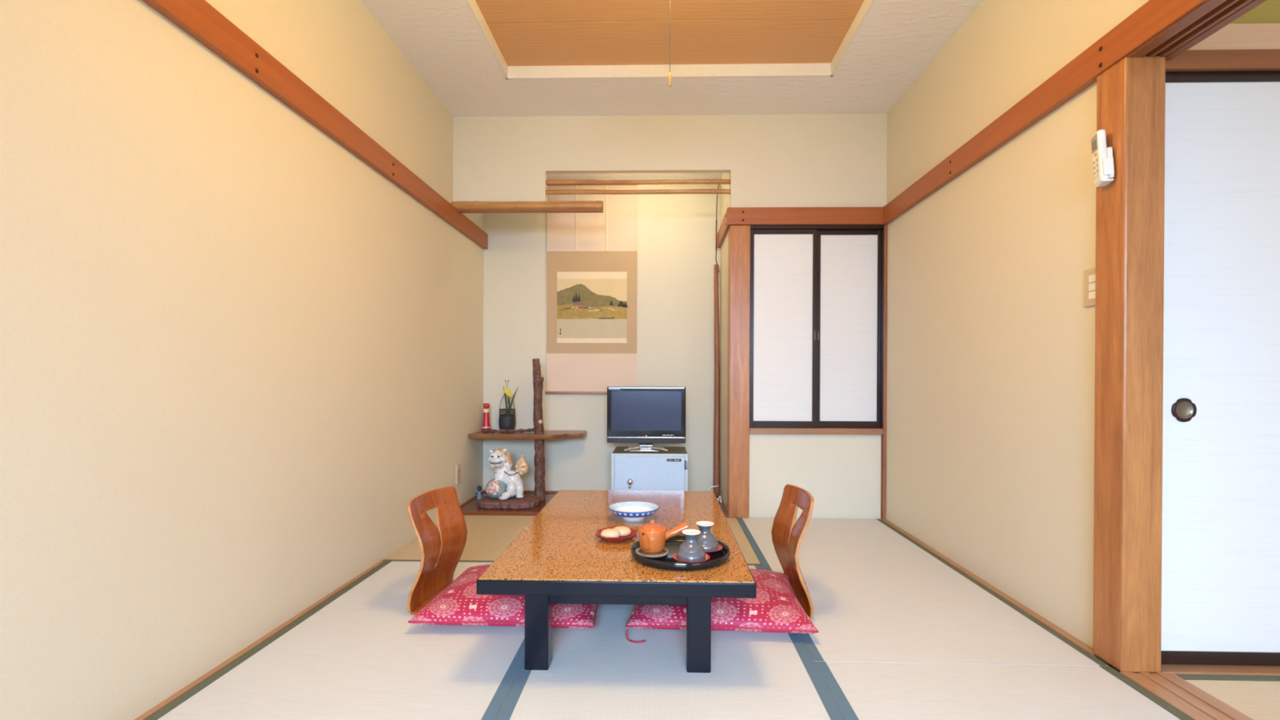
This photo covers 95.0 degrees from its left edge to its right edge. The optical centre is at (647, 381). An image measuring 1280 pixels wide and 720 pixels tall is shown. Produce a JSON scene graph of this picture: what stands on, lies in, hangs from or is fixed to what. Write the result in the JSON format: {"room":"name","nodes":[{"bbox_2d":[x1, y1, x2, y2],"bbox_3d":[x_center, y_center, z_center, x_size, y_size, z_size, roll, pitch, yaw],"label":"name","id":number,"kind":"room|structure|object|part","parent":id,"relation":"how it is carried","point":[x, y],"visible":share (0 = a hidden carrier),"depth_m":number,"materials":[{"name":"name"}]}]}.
{"room":"traditional dwelling","nodes":[
{"label":"traditional dwelling","id":0,"kind":"room"},
{"bbox_2d":[0,0,484,719],"bbox_3d":[-1.289,-0.457,0.891,0.100,2.650,6.720,0,0,1],"label":"wall","id":1,"kind":"structure","parent":0,"point":[236,353],"depth_m":1.60,"materials":[{"name":"paint"}]},
{"bbox_2d":[134,560,384,719],"bbox_3d":[-1.253,0.829,0.135,0.020,0.024,5.000,0,0,1],"label":"trim","id":2,"kind":"structure","parent":1,"relation":"attached to","point":[197,682],"depth_m":1.76,"materials":[{"name":"brown wood"}]},
{"bbox_2d":[142,0,488,248],"bbox_3d":[-1.220,-0.972,0.887,0.034,0.104,6.520,0,0,1],"label":"wall beam","id":3,"kind":"structure","parent":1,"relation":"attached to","point":[198,19],"depth_m":1.97,"materials":[{"name":"brown wood"}]},
{"bbox_2d":[455,463,461,484],"bbox_3d":[-1.169,0.574,3.633,0.011,0.120,0.072,0,0,1],"label":"wall outlet","id":4,"kind":"object","parent":1,"relation":"attached to","point":[458,468],"visible":1,"depth_m":3.62,"materials":[{"name":"beige plastic"}]},
{"bbox_2d":[483,184,720,491],"bbox_3d":[-0.293,-0.323,4.177,1.728,2.360,0.100,0,0,1],"label":"wall","id":5,"kind":"structure","parent":0,"point":[677,233],"depth_m":4.13,"materials":[{"name":"paint"}]},
{"bbox_2d":[545,184,637,394],"bbox_3d":[-0.390,-0.649,4.112,0.648,1.476,0.022,0,0,1],"label":"scroll","id":6,"kind":"object","parent":5,"relation":"attached to","point":[592,258],"visible":0.96,"depth_m":4.12,"materials":[{"name":"pink fabric"}]},
{"bbox_2d":[556,271,627,342],"bbox_3d":[-0.384,-0.520,4.116,0.501,0.499,0.005,0,0,1],"label":"painting","id":7,"kind":"object","parent":6,"relation":"attached to","point":[592,307],"depth_m":4.12,"materials":[{"name":"paper"}]},
{"bbox_3d":[-0.387,-1.381,4.113,0.636,0.012,0.012,0,0,1],"label":"rod","id":8,"kind":"part","parent":6,"relation":"part of","materials":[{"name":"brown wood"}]},
{"bbox_2d":[546,173,723,180],"bbox_3d":[-0.277,-1.452,3.842,1.768,0.100,0.559,0,0,1],"label":"ceiling","id":9,"kind":"structure","parent":0,"point":[597,175],"depth_m":4.01,"materials":[{"name":"white paint"}]},
{"bbox_2d":[715,184,719,272],"bbox_3d":[0.487,-1.065,4.057,0.028,0.631,0.060,0,0,1],"label":"cable","id":10,"kind":"object","parent":9,"relation":"hanging from","point":[718,184],"visible":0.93,"depth_m":4.06,"materials":[{"name":"rubber"}]},
{"bbox_2d":[453,113,887,519],"bbox_3d":[0.121,-0.374,3.533,2.588,2.430,0.050,0,0,1],"label":"wall","id":11,"kind":"structure","parent":0,"point":[771,160],"depth_m":3.50,"materials":[{"name":"paint"}]},
{"bbox_2d":[459,489,559,506],"bbox_3d":[-0.338,0.780,3.839,1.664,0.012,0.589,0,0,1],"label":"baseboard","id":12,"kind":"structure","parent":11,"relation":"attached to","point":[483,491],"depth_m":4.13,"materials":[{"name":"brown wood"}]},
{"bbox_2d":[451,200,604,213],"bbox_3d":[-0.716,-1.051,3.520,0.906,0.066,0.059,0,0,1],"label":"bamboo rail","id":13,"kind":"object","parent":11,"relation":"attached to","point":[553,206],"visible":0.99,"depth_m":3.50,"materials":[{"name":"brown wood"}]},
{"bbox_2d":[545,188,730,194],"bbox_3d":[-0.057,-1.141,3.529,1.109,0.034,0.033,0,0,1],"label":"bamboo pole","id":14,"kind":"object","parent":11,"relation":"attached to","point":[694,191],"visible":1,"depth_m":3.52,"materials":[{"name":"brown wood"}]},
{"bbox_2d":[546,178,730,185],"bbox_3d":[-0.057,-1.200,3.530,1.109,0.034,0.032,0,0,1],"label":"bamboo pole","id":15,"kind":"object","parent":11,"relation":"attached to","point":[707,181],"visible":1,"depth_m":3.52,"materials":[{"name":"brown wood"}]},
{"bbox_2d":[749,224,884,435],"bbox_3d":[1.005,-0.306,3.516,0.790,1.242,0.080,0,0,1],"label":"window","id":16,"kind":"structure","parent":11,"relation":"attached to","point":[816,357],"depth_m":3.51,"materials":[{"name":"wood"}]},
{"bbox_3d":[0.811,-0.321,3.508,0.353,1.119,0.006,0,0,1],"label":"door panel","id":17,"kind":"part","parent":16,"relation":"part of","materials":[{"name":"white paper"}]},
{"bbox_3d":[0.814,-0.316,3.508,0.395,1.185,0.018,0,0,1],"label":"door","id":18,"kind":"part","parent":16,"relation":"part of","materials":[{"name":"brown paint"}]},
{"bbox_3d":[1.003,0.297,3.513,0.787,0.036,0.070,0,0,1],"label":"sill","id":19,"kind":"part","parent":16,"relation":"part of","materials":[{"name":"brown wood"}]},
{"bbox_3d":[1.200,-0.314,3.521,0.392,1.185,0.018,0,0,1],"label":"door","id":20,"kind":"part","parent":16,"relation":"part of","materials":[{"name":"brown paint"}]},
{"bbox_3d":[1.207,-0.319,3.521,0.342,1.119,0.006,0,0,1],"label":"door panel","id":21,"kind":"part","parent":16,"relation":"part of","materials":[{"name":"white paper"}]},
{"bbox_2d":[360,0,982,116],"bbox_3d":[0.052,-1.675,0.572,2.588,0.201,5.961,0,0,1],"label":"ceiling","id":22,"kind":"structure","parent":0,"point":[479,58],"depth_m":2.88,"materials":[{"name":"white paint"}]},
{"bbox_2d":[667,0,671,87],"bbox_3d":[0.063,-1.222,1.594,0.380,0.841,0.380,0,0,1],"label":"pull cord","id":23,"kind":"object","parent":22,"relation":"hanging from","point":[669,75],"visible":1,"depth_m":1.59,"materials":[{"name":"white"}]},
{"bbox_3d":[0.062,-1.024,1.595,0.002,0.377,0.002,0,0,1],"label":"pull cord","id":24,"kind":"part","parent":23,"relation":"part of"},
{"bbox_3d":[0.061,-0.820,1.595,0.009,0.038,0.009,0,0,-32],"label":"cord knob","id":25,"kind":"part","parent":23,"relation":"part of","materials":[{"name":"beige plastic"}]},
{"bbox_3d":[0.074,-1.653,1.654,1.704,0.020,2.820,0,0,1],"label":"wood panel","id":26,"kind":"part","parent":22,"relation":"part of","materials":[{"name":"brown wood"}]},
{"bbox_2d":[144,492,1279,719],"bbox_3d":[1.436,0.877,0.828,5.563,0.142,6.720,0,0,1],"label":"floor","id":27,"kind":"structure","parent":0,"point":[904,633],"depth_m":1.70,"materials":[{"name":"beige wicker"}]},
{"bbox_2d":[407,486,467,614],"bbox_3d":[-0.534,0.614,2.146,0.598,0.397,0.339,0,0,9],"label":"chair","id":28,"kind":"object","parent":27,"relation":"on","point":[442,548],"visible":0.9,"depth_m":2.20,"materials":[{"name":"brown wood"}]},
{"bbox_3d":[-0.521,0.808,2.145,0.570,0.008,0.310,0,0,9],"label":"seat","id":29,"kind":"part","parent":28,"relation":"part of","materials":[{"name":"brown wood"}]},
{"bbox_2d":[408,564,598,628],"bbox_3d":[-0.455,0.755,2.133,0.605,0.091,0.529,0,0,3],"label":"floor cushion","id":30,"kind":"object","parent":28,"relation":"on","point":[459,603],"visible":0.51,"depth_m":1.91,"materials":[{"name":"pink fabric"}]},
{"bbox_2d":[475,485,482,499],"bbox_3d":[-1.121,0.738,3.902,0.039,0.089,0.035,0,0,-38],"label":"figurine","id":31,"kind":"object","parent":27,"relation":"on","point":[479,495],"visible":0.97,"depth_m":3.89,"materials":[{"name":"blue ceramic"}]},
{"bbox_2d":[477,494,541,509],"bbox_3d":[-0.873,0.765,3.726,0.386,0.040,0.277,0,0,1],"label":"stand","id":32,"kind":"object","parent":27,"relation":"on","point":[528,501],"visible":0.9,"depth_m":3.62,"materials":[{"name":"red fabric"}]},
{"bbox_2d":[485,448,528,500],"bbox_3d":[-0.898,0.588,3.738,0.261,0.319,0.158,0,0,-32],"label":"figurine","id":33,"kind":"object","parent":32,"relation":"on","point":[506,483],"visible":1,"depth_m":3.71,"materials":[{"name":"white ceramic"}]},
{"bbox_2d":[485,480,501,495],"bbox_3d":[-0.961,0.667,3.672,0.096,0.093,0.042,0,0,1],"label":"flower","id":34,"kind":"object","parent":33,"relation":"on","point":[493,487],"depth_m":3.66,"materials":[{"name":"pink ceramic"}]},
{"bbox_2d":[468,358,586,502],"bbox_3d":[-0.793,0.317,3.963,0.742,0.936,0.376,0,0,1],"label":"shelf","id":35,"kind":"object","parent":27,"relation":"on","point":[537,433],"visible":0.98,"depth_m":3.83,"materials":[{"name":"brown wood"}]},
{"bbox_2d":[481,403,490,430],"bbox_3d":[-1.115,0.247,4.065,0.061,0.190,0.061,0,0,1],"label":"doll","id":36,"kind":"object","parent":35,"relation":"on","point":[486,424],"visible":0.91,"depth_m":4.05,"materials":[{"name":"red plastic"}]},
{"bbox_2d":[498,394,515,429],"bbox_3d":[-0.972,0.209,4.072,0.114,0.268,0.114,0,0,1],"label":"flower basket","id":37,"kind":"object","parent":35,"relation":"on","point":[507,421],"visible":0.95,"depth_m":4.03,"materials":[{"name":"black wicker"}]},
{"bbox_2d":[502,380,518,414],"bbox_3d":[-0.948,0.139,4.066,0.110,0.293,0.031,0,0,1],"label":"daffodil","id":38,"kind":"object","parent":37,"relation":"in","point":[506,392],"visible":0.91,"depth_m":4.07,"materials":[{"name":"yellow plant"}]},
{"bbox_3d":[-0.712,0.318,3.851,0.087,0.936,0.073,0,0,1],"label":"branch post","id":39,"kind":"part","parent":35,"relation":"part of","materials":[{"name":"brown wood"}]},
{"bbox_2d":[476,489,756,672],"bbox_3d":[-0.070,0.675,2.220,0.757,0.282,1.280,0,0,1],"label":"table","id":40,"kind":"object","parent":27,"relation":"on","point":[558,557],"visible":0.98,"depth_m":1.67,"materials":[{"name":"paint"}]},
{"bbox_3d":[-0.313,0.698,1.691,0.068,0.238,0.068,0,0,1],"label":"leg","id":41,"kind":"part","parent":40,"relation":"part of","materials":[{"name":"black paint"}]},
{"bbox_2d":[595,526,637,542],"bbox_3d":[-0.104,0.522,1.990,0.140,0.022,0.140,0,0,1],"label":"plate","id":42,"kind":"object","parent":40,"relation":"on","point":[633,532],"visible":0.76,"depth_m":1.95,"materials":[{"name":"red ceramic"}]},
{"bbox_2d":[600,528,620,537],"bbox_3d":[-0.123,0.511,1.974,0.068,0.028,0.058,0,0,1],"label":"bun","id":43,"kind":"object","parent":42,"relation":"on","point":[610,532],"visible":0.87,"depth_m":1.96,"materials":[{"name":"beige food"}]},
{"bbox_2d":[613,526,631,536],"bbox_3d":[-0.089,0.511,2.005,0.068,0.028,0.058,0,0,1],"label":"bun","id":44,"kind":"object","parent":42,"relation":"on","point":[624,531],"visible":0.77,"depth_m":1.99,"materials":[{"name":"beige food"}]},
{"bbox_3d":[-0.070,0.557,2.220,0.757,0.040,1.280,0,0,1],"label":"edge frame","id":45,"kind":"part","parent":40,"relation":"part of","materials":[{"name":"black paint"}]},
{"bbox_2d":[608,501,659,521],"bbox_3d":[-0.052,0.510,2.276,0.198,0.047,0.198,0,0,1],"label":"footed bowl","id":46,"kind":"object","parent":40,"relation":"on","point":[631,511],"visible":1,"depth_m":2.31,"materials":[{"name":"white ceramic"}]},
{"bbox_2d":[631,534,730,570],"bbox_3d":[0.101,0.523,1.800,0.304,0.026,0.304,0,0,1],"label":"serving tray","id":47,"kind":"object","parent":40,"relation":"on","point":[717,558],"visible":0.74,"depth_m":1.73,"materials":[{"name":"black paint"}]},
{"bbox_2d":[635,547,668,558],"bbox_3d":[0.015,0.524,1.802,0.100,0.010,0.100,0,0,1],"label":"woven trivet","id":48,"kind":"object","parent":47,"relation":"on","point":[665,551],"visible":0.53,"depth_m":1.77,"materials":[{"name":"wicker"}]},
{"bbox_2d":[638,519,688,553],"bbox_3d":[0.045,0.472,1.815,0.164,0.094,0.085,0,0,-23],"label":"teapot","id":49,"kind":"object","parent":48,"relation":"on","point":[653,536],"visible":0.95,"depth_m":1.77,"materials":[{"name":"orange ceramic"}]},
{"bbox_3d":[0.000,0.480,1.768,0.034,0.055,0.044,0,0,1],"label":"spout","id":50,"kind":"part","parent":49,"relation":"part of","materials":[{"name":"orange ceramic"}]},
{"bbox_3d":[0.015,0.437,1.802,0.070,0.025,0.070,0,0,1],"label":"lid","id":51,"kind":"part","parent":49,"relation":"part of","materials":[{"name":"orange ceramic"}]},
{"bbox_3d":[0.088,0.463,1.815,0.084,0.057,0.034,0,0,-7],"label":"handle","id":52,"kind":"part","parent":49,"relation":"part of","materials":[{"name":"orange ceramic"}]},
{"bbox_2d":[671,552,710,562],"bbox_3d":[0.130,0.523,1.735,0.112,0.014,0.112,0,0,1],"label":"saucer","id":53,"kind":"object","parent":47,"relation":"on","point":[674,555],"visible":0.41,"depth_m":1.72,"materials":[{"name":"paint"}]},
{"bbox_2d":[676,528,705,561],"bbox_3d":[0.130,0.484,1.734,0.085,0.081,0.085,0,0,1],"label":"bottle","id":54,"kind":"object","parent":53,"relation":"on","point":[691,550],"visible":0.95,"depth_m":1.71,"materials":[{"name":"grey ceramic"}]},
{"bbox_2d":[705,543,723,552],"bbox_3d":[0.180,0.523,1.836,0.112,0.014,0.112,0,0,1],"label":"saucer","id":55,"kind":"object","parent":47,"relation":"on","point":[720,547],"visible":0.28,"depth_m":1.82,"materials":[{"name":"paint"}]},
{"bbox_2d":[696,520,718,551],"bbox_3d":[0.180,0.484,1.836,0.085,0.081,0.085,0,0,1],"label":"bottle","id":56,"kind":"object","parent":55,"relation":"on","point":[705,538],"visible":0.79,"depth_m":1.81,"materials":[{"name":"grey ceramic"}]},
{"bbox_3d":[0.146,0.700,1.680,0.068,0.238,0.068,0,0,1],"label":"leg","id":57,"kind":"part","parent":40,"relation":"part of","materials":[{"name":"black paint"}]},
{"bbox_2d":[611,446,688,490],"bbox_3d":[0.019,0.620,3.876,0.483,0.334,0.414,0,0,1],"label":"steel safe","id":58,"kind":"object","parent":27,"relation":"on","point":[662,470],"visible":0.73,"depth_m":3.69,"materials":[{"name":"grey metal"}]},
{"bbox_2d":[606,386,685,452],"bbox_3d":[-0.006,0.244,3.818,0.511,0.419,0.181,0,0,1],"label":"television","id":59,"kind":"object","parent":58,"relation":"on","point":[646,416],"visible":1,"depth_m":3.80,"materials":[{"name":"black plastic"}]},
{"bbox_3d":[0.020,0.455,3.888,0.475,0.003,0.382,0,0,1],"label":"panel","id":60,"kind":"part","parent":58,"relation":"part of","materials":[{"name":"grey metal"}]},
{"bbox_2d":[707,484,721,502],"bbox_3d":[0.406,0.748,3.809,0.155,0.081,0.393,0,0,9],"label":"cables","id":61,"kind":"object","parent":27,"relation":"on","point":[719,499],"visible":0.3,"depth_m":3.88,"materials":[{"name":"plastic"}]},
{"bbox_2d":[713,264,719,496],"bbox_3d":[0.484,-0.011,4.057,0.051,1.599,0.071,0,0,1],"label":"wooden pole","id":62,"kind":"object","parent":27,"relation":"on","point":[717,352],"visible":0.99,"depth_m":4.04,"materials":[{"name":"brown wood"}]},
{"bbox_2d":[726,225,750,517],"bbox_3d":[0.551,-0.058,3.544,0.121,1.742,0.108,0,0,1],"label":"pillar","id":63,"kind":"structure","parent":27,"relation":"on","point":[739,236],"depth_m":3.49,"materials":[{"name":"orange wood"}]},
{"bbox_2d":[717,207,887,248],"bbox_3d":[0.951,-0.979,3.774,0.946,0.100,0.639,0,0,1],"label":"wood beam","id":64,"kind":"structure","parent":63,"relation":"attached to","point":[733,215],"depth_m":3.46,"materials":[{"name":"brown wood"}]},
{"bbox_2d":[771,484,813,619],"bbox_3d":[0.285,0.607,2.145,0.598,0.417,0.339,0,0,-2],"label":"chair","id":65,"kind":"object","parent":27,"relation":"on","point":[787,537],"visible":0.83,"depth_m":2.18,"materials":[{"name":"brown wood"}]},
{"bbox_2d":[625,568,818,643],"bbox_3d":[0.248,0.765,2.093,0.606,0.106,0.555,0,0,3],"label":"floor cushion","id":66,"kind":"object","parent":65,"relation":"on","point":[775,608],"visible":0.56,"depth_m":1.88,"materials":[{"name":"pink fabric"}]},
{"bbox_2d":[880,224,887,519],"bbox_3d":[1.405,-0.055,3.492,0.016,1.742,0.070,0,0,1],"label":"post","id":67,"kind":"object","parent":27,"relation":"on","point":[883,437],"visible":0.67,"depth_m":3.46,"materials":[{"name":"brown wood"}]},
{"bbox_2d":[1093,55,1165,672],"bbox_3d":[1.401,-0.047,1.711,0.112,1.742,0.115,0,0,1],"label":"pillar","id":68,"kind":"structure","parent":27,"relation":"on","point":[1131,98],"depth_m":1.66,"materials":[{"name":"orange wood"}]},
{"bbox_2d":[1090,129,1114,186],"bbox_3d":[1.329,-0.653,1.715,0.038,0.158,0.062,0,0,16],"label":"remote control","id":69,"kind":"object","parent":68,"relation":"attached to","point":[1102,156],"visible":1,"depth_m":1.70,"materials":[{"name":"white plastic"}]},
{"bbox_3d":[1.314,-0.698,1.724,0.002,0.046,0.036,-2,-4,15],"label":"display frame","id":70,"kind":"part","parent":69,"relation":"part of","materials":[{"name":"white plastic"}]},
{"bbox_2d":[1120,671,1253,719],"bbox_3d":[1.356,0.841,-0.387,0.143,0.024,4.088,0,0,1],"label":"threshold","id":71,"kind":"object","parent":27,"relation":"on","point":[1195,703],"visible":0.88,"depth_m":1.53,"materials":[{"name":"brown wood"}]},
{"bbox_2d":[720,173,729,509],"bbox_3d":[0.532,-0.319,3.827,0.060,2.360,0.559,0,0,1],"label":"wall","id":72,"kind":"structure","parent":0,"point":[725,198],"depth_m":3.84,"materials":[{"name":"paint"}]},
{"bbox_2d":[881,0,1149,664],"bbox_3d":[1.398,-0.446,0.544,0.115,2.650,5.961,0,0,1],"label":"wall","id":73,"kind":"structure","parent":0,"point":[990,358],"depth_m":2.29,"materials":[{"name":"paint"}]},
{"bbox_2d":[881,519,1100,659],"bbox_3d":[1.374,0.828,2.615,0.028,0.024,1.691,0,0,1],"label":"trim","id":74,"kind":"structure","parent":73,"relation":"attached to","point":[1041,619],"depth_m":2.23,"materials":[{"name":"brown wood"}]},
{"bbox_2d":[883,0,1207,223],"bbox_3d":[1.325,-0.962,0.503,0.034,0.102,5.881,0,0,1],"label":"wall beam","id":75,"kind":"structure","parent":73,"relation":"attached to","point":[1153,17],"depth_m":1.95,"materials":[{"name":"brown wood"}]},
{"bbox_2d":[1083,267,1095,306],"bbox_3d":[1.367,-0.289,1.803,0.010,0.114,0.068,0,0,1],"label":"light switch","id":76,"kind":"object","parent":73,"relation":"attached to","point":[1089,292],"visible":0.73,"depth_m":1.81,"materials":[{"name":"white plastic"}]},
{"bbox_2d":[1126,0,1266,60],"bbox_3d":[1.367,-0.925,-0.378,0.135,0.047,4.120,0,0,1],"label":"track","id":77,"kind":"object","parent":73,"relation":"attached to","point":[1211,16],"visible":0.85,"depth_m":1.51,"materials":[{"name":"brown wood"}]},
{"bbox_2d":[1150,663,1279,675],"bbox_3d":[2.847,0.837,1.675,2.786,0.026,0.116,0,0,1],"label":"sill","id":78,"kind":"structure","parent":73,"relation":"attached to","point":[1188,669],"depth_m":1.67,"materials":[{"name":"brown wood"}]},
{"bbox_2d":[1160,71,1279,666],"bbox_3d":[1.921,-0.035,1.692,0.965,1.707,0.026,0,0,1],"label":"door","id":79,"kind":"structure","parent":73,"relation":"in","point":[1220,525],"depth_m":1.69,"materials":[{"name":"white paper"}]},
{"bbox_3d":[1.548,0.083,1.691,0.069,0.069,0.004,0,0,1],"label":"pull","id":80,"kind":"part","parent":79,"relation":"part of","materials":[{"name":"brown metal"}]},
{"bbox_2d":[1176,401,1193,418],"bbox_3d":[1.548,0.083,1.691,0.050,0.050,0.004,0,0,1],"label":"door handle","id":81,"kind":"object","parent":79,"relation":"on","point":[1184,410],"depth_m":1.69,"materials":[{"name":"silver metal"}]},
{"bbox_2d":[1230,0,1279,23],"bbox_3d":[2.868,-1.271,1.701,2.760,0.640,0.045,0,0,1],"label":"wall","id":82,"kind":"structure","parent":0,"point":[1268,11],"depth_m":1.71,"materials":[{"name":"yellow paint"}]},
{"bbox_2d":[1155,48,1279,72],"bbox_3d":[2.846,-0.909,1.678,2.800,0.053,0.095,0,0,1],"label":"track","id":83,"kind":"object","parent":82,"relation":"attached to","point":[1252,60],"visible":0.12,"depth_m":1.66,"materials":[{"name":"brown wood"}]},
{"bbox_2d":[1188,22,1279,49],"bbox_3d":[2.866,-0.979,1.668,2.760,0.088,0.027,0,0,1],"label":"board","id":84,"kind":"object","parent":82,"relation":"attached to","point":[1233,36],"depth_m":1.68,"materials":[{"name":"brown wood"}]}
]}

